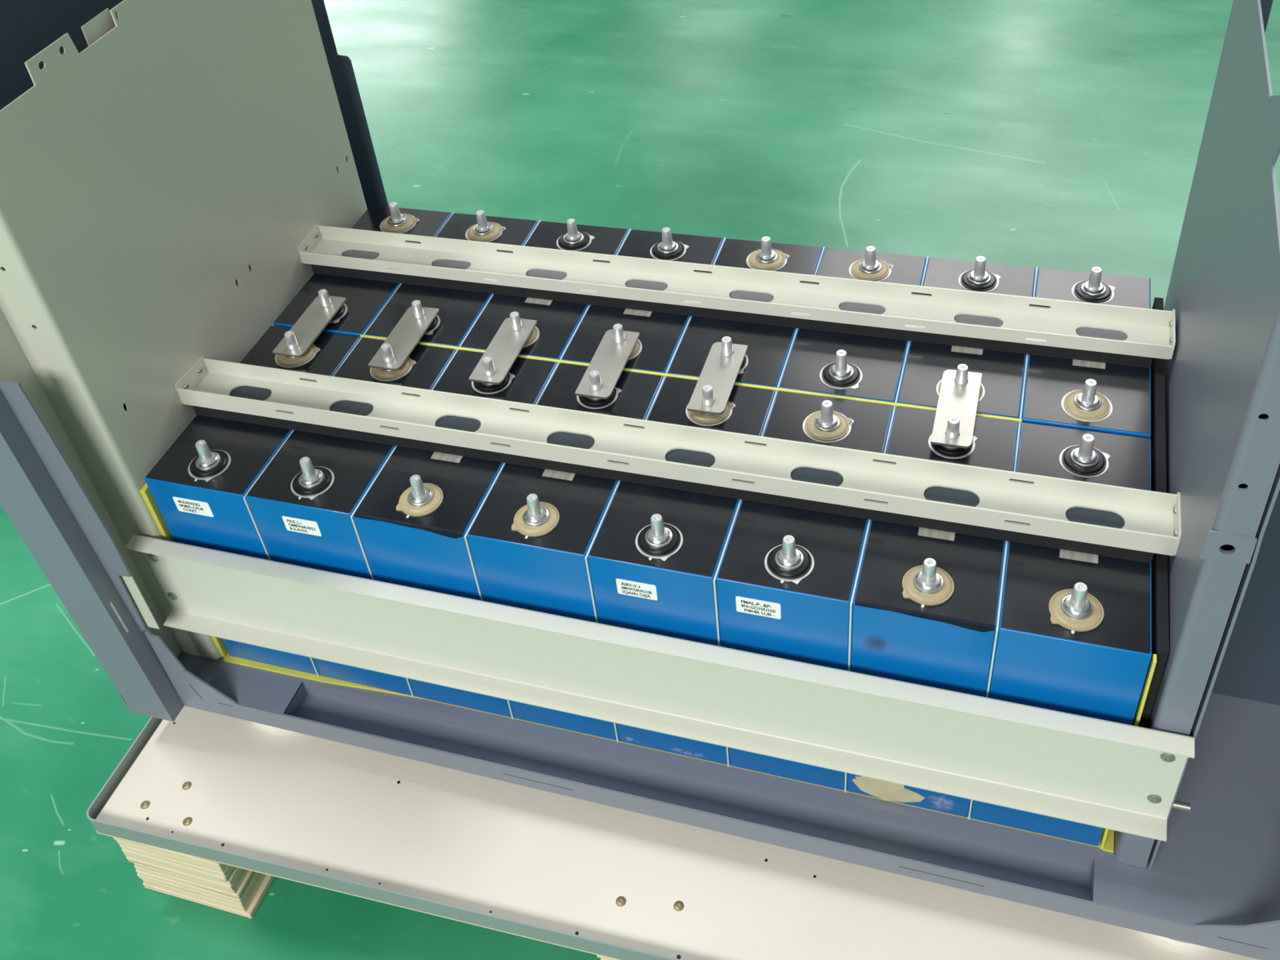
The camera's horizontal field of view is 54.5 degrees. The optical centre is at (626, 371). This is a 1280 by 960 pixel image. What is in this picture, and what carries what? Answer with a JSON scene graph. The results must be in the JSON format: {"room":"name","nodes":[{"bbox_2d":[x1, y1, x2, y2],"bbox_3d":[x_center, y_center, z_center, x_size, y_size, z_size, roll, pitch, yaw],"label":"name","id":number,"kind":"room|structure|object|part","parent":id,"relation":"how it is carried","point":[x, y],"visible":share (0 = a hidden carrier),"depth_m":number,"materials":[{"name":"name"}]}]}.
{"room":"factory floor","nodes":[
{"label":"factory floor","id":0,"kind":"room"},
{"bbox_2d":[0,0,1279,959],"bbox_3d":[1.207,-2.122,3.857,18.000,0.050,20.000,7,42,17],"label":"floor","id":1,"kind":"structure","parent":0,"point":[1063,135],"depth_m":1.79,"materials":[{"name":"green paint"}]},
{"bbox_2d":[86,706,1259,959],"bbox_3d":[0.393,0.230,1.026,1.436,0.120,0.748,7,42,17],"label":"pallet","id":2,"kind":"object","parent":1,"relation":"on","point":[207,808],"visible":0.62,"depth_m":0.88,"materials":[{"name":"beige metal"}]},
{"bbox_2d":[0,0,1279,959],"bbox_3d":[0.046,-0.122,0.749,0.865,0.853,0.438,7,42,17],"label":"enclosure","id":3,"kind":"object","parent":2,"relation":"on","point":[166,166],"depth_m":0.81,"materials":[{"name":"painted steel"},{"name":"black foam"}]},
{"bbox_3d":[-0.359,-0.196,0.854,0.001,0.796,0.436,7,42,17],"label":"panel","id":4,"kind":"part","parent":3,"relation":"part of","materials":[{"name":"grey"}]},
{"bbox_2d":[139,483,228,657],"bbox_3d":[-0.271,0.041,1.034,0.004,0.184,0.350,7,42,17],"label":"board","id":5,"kind":"object","parent":3,"relation":"in","point":[144,491],"visible":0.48,"depth_m":0.87,"materials":[{"name":"yellow plastic"}]},
{"bbox_3d":[-0.017,0.193,0.799,0.690,0.086,0.015,7,42,17],"label":"front bracket","id":6,"kind":"part","parent":3,"relation":"part of","materials":[{"name":"beige metal"}]},
{"bbox_2d":[222,653,1114,852],"bbox_3d":[0.048,0.153,0.999,0.651,0.002,0.353,7,42,17],"label":"board","id":7,"kind":"object","parent":3,"relation":"on","point":[1109,842],"visible":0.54,"depth_m":0.94,"materials":[{"name":"yellow plastic"}]},
{"bbox_2d":[144,325,359,675],"bbox_3d":[-0.257,0.090,0.949,0.078,0.215,0.172,7,42,17],"label":"cell","id":8,"kind":"object","parent":7,"relation":"on","point":[200,484],"visible":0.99,"depth_m":0.86,"materials":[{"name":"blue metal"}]},
{"bbox_2d":[177,500,199,506],"bbox_3d":[-0.298,0.090,0.846,0.018,0.003,0.001,7,42,17],"label":"print","id":9,"kind":"object","parent":8,"relation":"attached to","point":[178,500],"depth_m":0.85},
{"bbox_2d":[179,503,202,510],"bbox_3d":[-0.297,0.093,0.848,0.019,0.003,0.001,7,42,17],"label":"print","id":10,"kind":"object","parent":8,"relation":"attached to","point":[180,504],"depth_m":0.85},
{"bbox_2d":[272,295,346,357],"bbox_3d":[-0.241,-0.035,0.948,0.025,0.002,0.073,7,42,17],"label":"busbar","id":11,"kind":"object","parent":8,"relation":"on","point":[316,317],"visible":1,"depth_m":0.95,"materials":[{"name":"silver metal"}]},
{"bbox_2d":[243,337,361,676],"bbox_3d":[-0.218,0.103,0.944,0.001,0.194,0.172,7,42,17],"label":"sheet","id":12,"kind":"object","parent":7,"relation":"on","point":[244,497],"visible":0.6,"depth_m":0.85,"materials":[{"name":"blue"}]},
{"bbox_2d":[245,337,456,695],"bbox_3d":[-0.181,0.100,0.926,0.078,0.215,0.172,7,42,17],"label":"cell","id":13,"kind":"object","parent":7,"relation":"on","point":[302,504],"visible":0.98,"depth_m":0.84,"materials":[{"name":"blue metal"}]},
{"bbox_2d":[289,527,307,533],"bbox_3d":[-0.218,0.105,0.826,0.013,0.003,0.001,7,42,17],"label":"print","id":14,"kind":"object","parent":13,"relation":"attached to","point":[290,527],"depth_m":0.83},
{"bbox_2d":[288,523,315,530],"bbox_3d":[-0.215,0.103,0.823,0.020,0.004,0.001,7,42,17],"label":"print","id":15,"kind":"object","parent":13,"relation":"attached to","point":[292,525],"depth_m":0.82},
{"bbox_2d":[368,306,439,370],"bbox_3d":[-0.165,-0.025,0.924,0.025,0.002,0.073,7,42,17],"label":"busbar","id":16,"kind":"object","parent":13,"relation":"on","point":[409,331],"visible":1,"depth_m":0.92,"materials":[{"name":"silver metal"}]},
{"bbox_2d":[273,201,451,337],"bbox_3d":[-0.205,-0.020,1.074,0.078,0.215,0.171,7,42,17],"label":"cell","id":17,"kind":"object","parent":7,"relation":"on","point":[366,298],"visible":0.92,"depth_m":0.99,"materials":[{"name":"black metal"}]},
{"bbox_2d":[350,350,457,697],"bbox_3d":[-0.142,0.113,0.921,0.001,0.194,0.172,7,42,17],"label":"sheet","id":18,"kind":"object","parent":7,"relation":"on","point":[352,515],"visible":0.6,"depth_m":0.82,"materials":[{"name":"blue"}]},
{"bbox_2d":[363,212,454,334],"bbox_3d":[-0.166,-0.008,1.069,0.001,0.194,0.173,7,42,17],"label":"sheet","id":19,"kind":"object","parent":7,"relation":"on","point":[453,212],"visible":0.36,"depth_m":0.98,"materials":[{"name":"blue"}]},
{"bbox_2d":[364,209,537,346],"bbox_3d":[-0.129,-0.011,1.050,0.078,0.215,0.171,7,42,17],"label":"cell","id":20,"kind":"object","parent":7,"relation":"on","point":[459,309],"visible":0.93,"depth_m":0.97,"materials":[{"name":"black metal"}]},
{"bbox_2d":[353,350,556,717],"bbox_3d":[-0.105,0.110,0.902,0.078,0.215,0.173,7,42,17],"label":"cell","id":21,"kind":"object","parent":7,"relation":"on","point":[412,523],"visible":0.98,"depth_m":0.81,"materials":[{"name":"blue plastic"}]},
{"bbox_3d":[-0.120,0.056,0.832,0.021,0.001,0.011,7,42,17],"label":"code plate","id":22,"kind":"part","parent":21,"relation":"part of","materials":[{"name":"white paper"}]},
{"bbox_2d":[468,317,537,384],"bbox_3d":[-0.089,-0.015,0.901,0.025,0.002,0.073,7,42,17],"label":"busbar","id":23,"kind":"object","parent":21,"relation":"on","point":[507,344],"visible":1,"depth_m":0.90,"materials":[{"name":"silver metal"}]},
{"bbox_2d":[458,220,541,346],"bbox_3d":[-0.089,0.002,1.046,0.001,0.194,0.173,7,42,17],"label":"sheet","id":24,"kind":"object","parent":7,"relation":"on","point":[540,220],"visible":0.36,"depth_m":0.96,"materials":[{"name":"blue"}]},
{"bbox_2d":[463,363,559,719],"bbox_3d":[-0.066,0.123,0.898,0.001,0.194,0.172,7,42,17],"label":"sheet","id":25,"kind":"object","parent":7,"relation":"on","point":[500,471],"visible":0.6,"depth_m":0.80,"materials":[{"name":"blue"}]},
{"bbox_2d":[460,218,628,359],"bbox_3d":[-0.053,-0.001,1.027,0.078,0.215,0.171,7,42,17],"label":"cell","id":26,"kind":"object","parent":7,"relation":"on","point":[557,321],"visible":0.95,"depth_m":0.95,"materials":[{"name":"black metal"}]},
{"bbox_3d":[-0.067,-0.055,0.957,0.021,0.001,0.011,7,42,17],"label":"code plate","id":27,"kind":"part","parent":26,"relation":"part of","materials":[{"name":"white paper"}]},
{"bbox_2d":[466,363,662,740],"bbox_3d":[-0.029,0.119,0.880,0.078,0.215,0.171,7,42,17],"label":"cell","id":28,"kind":"object","parent":7,"relation":"on","point":[530,540],"visible":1,"depth_m":0.79,"materials":[{"name":"blue plastic"}]},
{"bbox_3d":[-0.044,0.066,0.809,0.021,0.001,0.011,7,42,17],"label":"code plate","id":29,"kind":"part","parent":28,"relation":"part of","materials":[{"name":"white paper"}]},
{"bbox_2d":[574,329,639,399],"bbox_3d":[-0.013,-0.006,0.878,0.025,0.002,0.073,7,42,17],"label":"busbar","id":30,"kind":"object","parent":28,"relation":"on","point":[610,359],"visible":1,"depth_m":0.88,"materials":[{"name":"silver metal"}]},
{"bbox_2d":[559,228,631,359],"bbox_3d":[-0.013,0.012,1.023,0.001,0.194,0.173,7,42,17],"label":"sheet","id":31,"kind":"object","parent":7,"relation":"on","point":[630,228],"visible":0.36,"depth_m":0.93,"materials":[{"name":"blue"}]},
{"bbox_2d":[584,377,665,742],"bbox_3d":[0.010,0.133,0.875,0.001,0.194,0.172,7,42,17],"label":"sheet","id":32,"kind":"object","parent":7,"relation":"on","point":[663,380],"visible":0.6,"depth_m":0.78,"materials":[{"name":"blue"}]},
{"bbox_2d":[560,226,723,373],"bbox_3d":[0.023,0.009,1.004,0.078,0.215,0.171,7,42,17],"label":"cell","id":33,"kind":"object","parent":7,"relation":"on","point":[660,333],"visible":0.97,"depth_m":0.93,"materials":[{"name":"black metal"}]},
{"bbox_3d":[0.009,-0.046,0.934,0.021,0.001,0.011,7,42,17],"label":"code plate","id":34,"kind":"part","parent":33,"relation":"part of","materials":[{"name":"white paper"}]},
{"bbox_2d":[587,376,775,764],"bbox_3d":[0.047,0.129,0.857,0.078,0.215,0.172,7,42,17],"label":"cell","id":35,"kind":"object","parent":7,"relation":"on","point":[654,557],"visible":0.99,"depth_m":0.77,"materials":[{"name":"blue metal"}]},
{"bbox_2d":[621,582,639,588],"bbox_3d":[0.002,0.130,0.756,0.012,0.003,0.001,7,42,17],"label":"print","id":36,"kind":"object","parent":35,"relation":"attached to","point":[622,582],"depth_m":0.76},
{"bbox_2d":[622,590,650,598],"bbox_3d":[0.006,0.136,0.760,0.018,0.004,0.001,7,42,17],"label":"print","id":37,"kind":"object","parent":35,"relation":"attached to","point":[622,590],"depth_m":0.76},
{"bbox_2d":[621,586,651,594],"bbox_3d":[0.006,0.133,0.757,0.019,0.003,0.001,7,42,17],"label":"print","id":38,"kind":"object","parent":35,"relation":"attached to","point":[637,590],"depth_m":0.76},
{"bbox_2d":[686,342,747,414],"bbox_3d":[0.063,0.004,0.855,0.025,0.002,0.073,7,42,17],"label":"busbar","id":39,"kind":"object","parent":35,"relation":"on","point":[719,371],"visible":1,"depth_m":0.85,"materials":[{"name":"silver metal"}]},
{"bbox_2d":[360,334,1022,431],"bbox_3d":[0.036,0.077,0.937,0.482,0.196,0.002,7,42,17],"label":"board","id":40,"kind":"object","parent":7,"relation":"on","point":[664,375],"visible":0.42,"depth_m":0.86,"materials":[{"name":"yellow plastic"}]},
{"bbox_2d":[665,237,725,373],"bbox_3d":[0.062,0.021,1.000,0.001,0.194,0.173,7,42,17],"label":"sheet","id":41,"kind":"object","parent":7,"relation":"on","point":[687,323],"visible":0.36,"depth_m":0.91,"materials":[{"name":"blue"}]},
{"bbox_2d":[666,236,822,387],"bbox_3d":[0.099,0.019,0.981,0.078,0.215,0.171,7,42,17],"label":"cell","id":42,"kind":"object","parent":7,"relation":"on","point":[764,360],"visible":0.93,"depth_m":0.90,"materials":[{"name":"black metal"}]},
{"bbox_2d":[713,391,777,766],"bbox_3d":[0.086,0.142,0.852,0.001,0.194,0.172,7,42,17],"label":"sheet","id":43,"kind":"object","parent":7,"relation":"on","point":[775,393],"visible":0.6,"depth_m":0.76,"materials":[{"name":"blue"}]},
{"bbox_2d":[777,246,825,387],"bbox_3d":[0.139,0.031,0.977,0.001,0.194,0.173,7,42,17],"label":"sheet","id":44,"kind":"object","parent":7,"relation":"on","point":[824,247],"visible":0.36,"depth_m":0.89,"materials":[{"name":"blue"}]},
{"bbox_2d":[715,391,893,790],"bbox_3d":[0.123,0.139,0.833,0.078,0.215,0.172,7,42,17],"label":"cell","id":45,"kind":"object","parent":7,"relation":"on","point":[785,580],"visible":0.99,"depth_m":0.75,"materials":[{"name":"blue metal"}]},
{"bbox_2d":[741,600,770,607],"bbox_3d":[0.076,0.137,0.731,0.018,0.003,0.001,7,42,17],"label":"print","id":46,"kind":"object","parent":45,"relation":"attached to","point":[744,602],"depth_m":0.73},
{"bbox_2d":[741,604,775,613],"bbox_3d":[0.077,0.140,0.733,0.021,0.003,0.001,7,42,17],"label":"print","id":47,"kind":"object","parent":45,"relation":"attached to","point":[744,606],"depth_m":0.73},
{"bbox_2d":[744,608,774,616],"bbox_3d":[0.078,0.143,0.735,0.018,0.003,0.001,7,42,17],"label":"print","id":48,"kind":"object","parent":45,"relation":"attached to","point":[748,611],"depth_m":0.74},
{"bbox_2d":[778,245,926,402],"bbox_3d":[0.175,0.029,0.958,0.078,0.215,0.171,7,42,17],"label":"cell","id":49,"kind":"object","parent":7,"relation":"on","point":[820,362],"visible":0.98,"depth_m":0.87,"materials":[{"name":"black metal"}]},
{"bbox_2d":[844,406,895,792],"bbox_3d":[0.162,0.152,0.828,0.001,0.194,0.172,7,42,17],"label":"sheet","id":50,"kind":"object","parent":7,"relation":"on","point":[894,408],"visible":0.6,"depth_m":0.73,"materials":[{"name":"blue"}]},
{"bbox_2d":[894,256,928,403],"bbox_3d":[0.214,0.041,0.954,0.001,0.194,0.173,7,42,17],"label":"sheet","id":51,"kind":"object","parent":7,"relation":"on","point":[927,258],"visible":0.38,"depth_m":0.86,"materials":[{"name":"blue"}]},
{"bbox_2d":[846,406,1018,817],"bbox_3d":[0.199,0.149,0.810,0.078,0.215,0.173,7,42,17],"label":"cell","id":52,"kind":"object","parent":7,"relation":"on","point":[926,600],"visible":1,"depth_m":0.72,"materials":[{"name":"blue plastic"}]},
{"bbox_3d":[0.184,0.095,0.739,0.021,0.001,0.011,7,42,17],"label":"code plate","id":53,"kind":"part","parent":52,"relation":"part of","materials":[{"name":"white paper"}]},
{"bbox_2d":[930,369,982,448],"bbox_3d":[0.215,0.024,0.809,0.025,0.002,0.073,7,42,17],"label":"busbar","id":54,"kind":"object","parent":52,"relation":"on","point":[960,402],"visible":1,"depth_m":0.81,"materials":[{"name":"silver metal"}]},
{"bbox_2d":[897,256,1035,418],"bbox_3d":[0.251,0.038,0.935,0.078,0.215,0.171,7,42,17],"label":"cell","id":55,"kind":"object","parent":7,"relation":"on","point":[1000,393],"visible":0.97,"depth_m":0.85,"materials":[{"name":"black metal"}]},
{"bbox_3d":[0.237,-0.016,0.865,0.021,0.001,0.011,7,42,17],"label":"code plate","id":56,"kind":"part","parent":55,"relation":"part of","materials":[{"name":"white paper"}]},
{"bbox_2d":[968,422,1021,819],"bbox_3d":[0.238,0.162,0.805,0.001,0.194,0.172,7,42,17],"label":"sheet","id":57,"kind":"object","parent":7,"relation":"on","point":[1019,426],"visible":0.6,"depth_m":0.71,"materials":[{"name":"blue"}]},
{"bbox_2d":[1018,266,1037,418],"bbox_3d":[0.290,0.051,0.931,0.001,0.194,0.173,7,42,17],"label":"sheet","id":58,"kind":"object","parent":7,"relation":"on","point":[1036,272],"visible":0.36,"depth_m":0.84,"materials":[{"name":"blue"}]},
{"bbox_2d":[970,422,1151,846],"bbox_3d":[0.275,0.158,0.787,0.078,0.215,0.171,7,42,17],"label":"cell","id":59,"kind":"object","parent":7,"relation":"on","point":[1074,634],"visible":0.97,"depth_m":0.70,"materials":[{"name":"blue plastic"}]},
{"bbox_3d":[0.260,0.105,0.716,0.021,0.001,0.011,7,42,17],"label":"code plate","id":60,"kind":"part","parent":59,"relation":"part of","materials":[{"name":"white paper"}]},
{"bbox_2d":[1021,266,1151,439],"bbox_3d":[0.327,0.048,0.912,0.078,0.215,0.171,7,42,17],"label":"cell","id":61,"kind":"object","parent":7,"relation":"on","point":[1063,393],"visible":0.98,"depth_m":0.83,"materials":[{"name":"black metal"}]},
{"bbox_3d":[0.313,-0.006,0.842,0.021,0.001,0.011,7,42,17],"label":"code plate","id":62,"kind":"part","parent":61,"relation":"part of","materials":[{"name":"white paper"}]},
{"bbox_2d":[1100,653,1156,849],"bbox_3d":[0.290,0.226,0.723,0.002,0.192,0.005,7,42,17],"label":"board","id":63,"kind":"object","parent":7,"relation":"on","point":[1153,661],"visible":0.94,"depth_m":0.68,"materials":[{"name":"yellow plastic"}]},
{"bbox_2d":[175,355,1181,563],"bbox_3d":[0.000,0.049,0.801,0.657,0.028,0.036,7,42,17],"label":"bar","id":64,"kind":"object","parent":3,"relation":"attached to","point":[1122,522],"visible":1,"depth_m":0.78,"materials":[{"name":"cream painted steel"},{"name":"black foam"}]},
{"bbox_3d":[-0.312,0.005,0.892,0.001,0.018,0.036,7,42,17],"label":"plate","id":65,"kind":"part","parent":64,"relation":"part of","materials":[{"name":"grey metal"}]},
{"bbox_3d":[0.311,0.086,0.703,0.001,0.018,0.036,7,42,17],"label":"plate","id":66,"kind":"part","parent":64,"relation":"part of","materials":[{"name":"grey metal"}]},
{"bbox_2d":[297,223,1175,368],"bbox_3d":[0.053,-0.061,0.926,0.657,0.026,0.036,7,42,17],"label":"bar","id":67,"kind":"object","parent":3,"relation":"attached to","point":[1117,335],"visible":1,"depth_m":0.91,"materials":[{"name":"cream painted steel"},{"name":"black foam"}]},
{"bbox_3d":[-0.259,-0.105,1.018,0.001,0.016,0.036,7,42,17],"label":"plate","id":68,"kind":"part","parent":67,"relation":"part of","materials":[{"name":"grey metal"}]},
{"bbox_3d":[0.363,-0.025,0.829,0.001,0.016,0.036,7,42,17],"label":"plate","id":69,"kind":"part","parent":67,"relation":"part of","materials":[{"name":"grey metal"}]}
]}

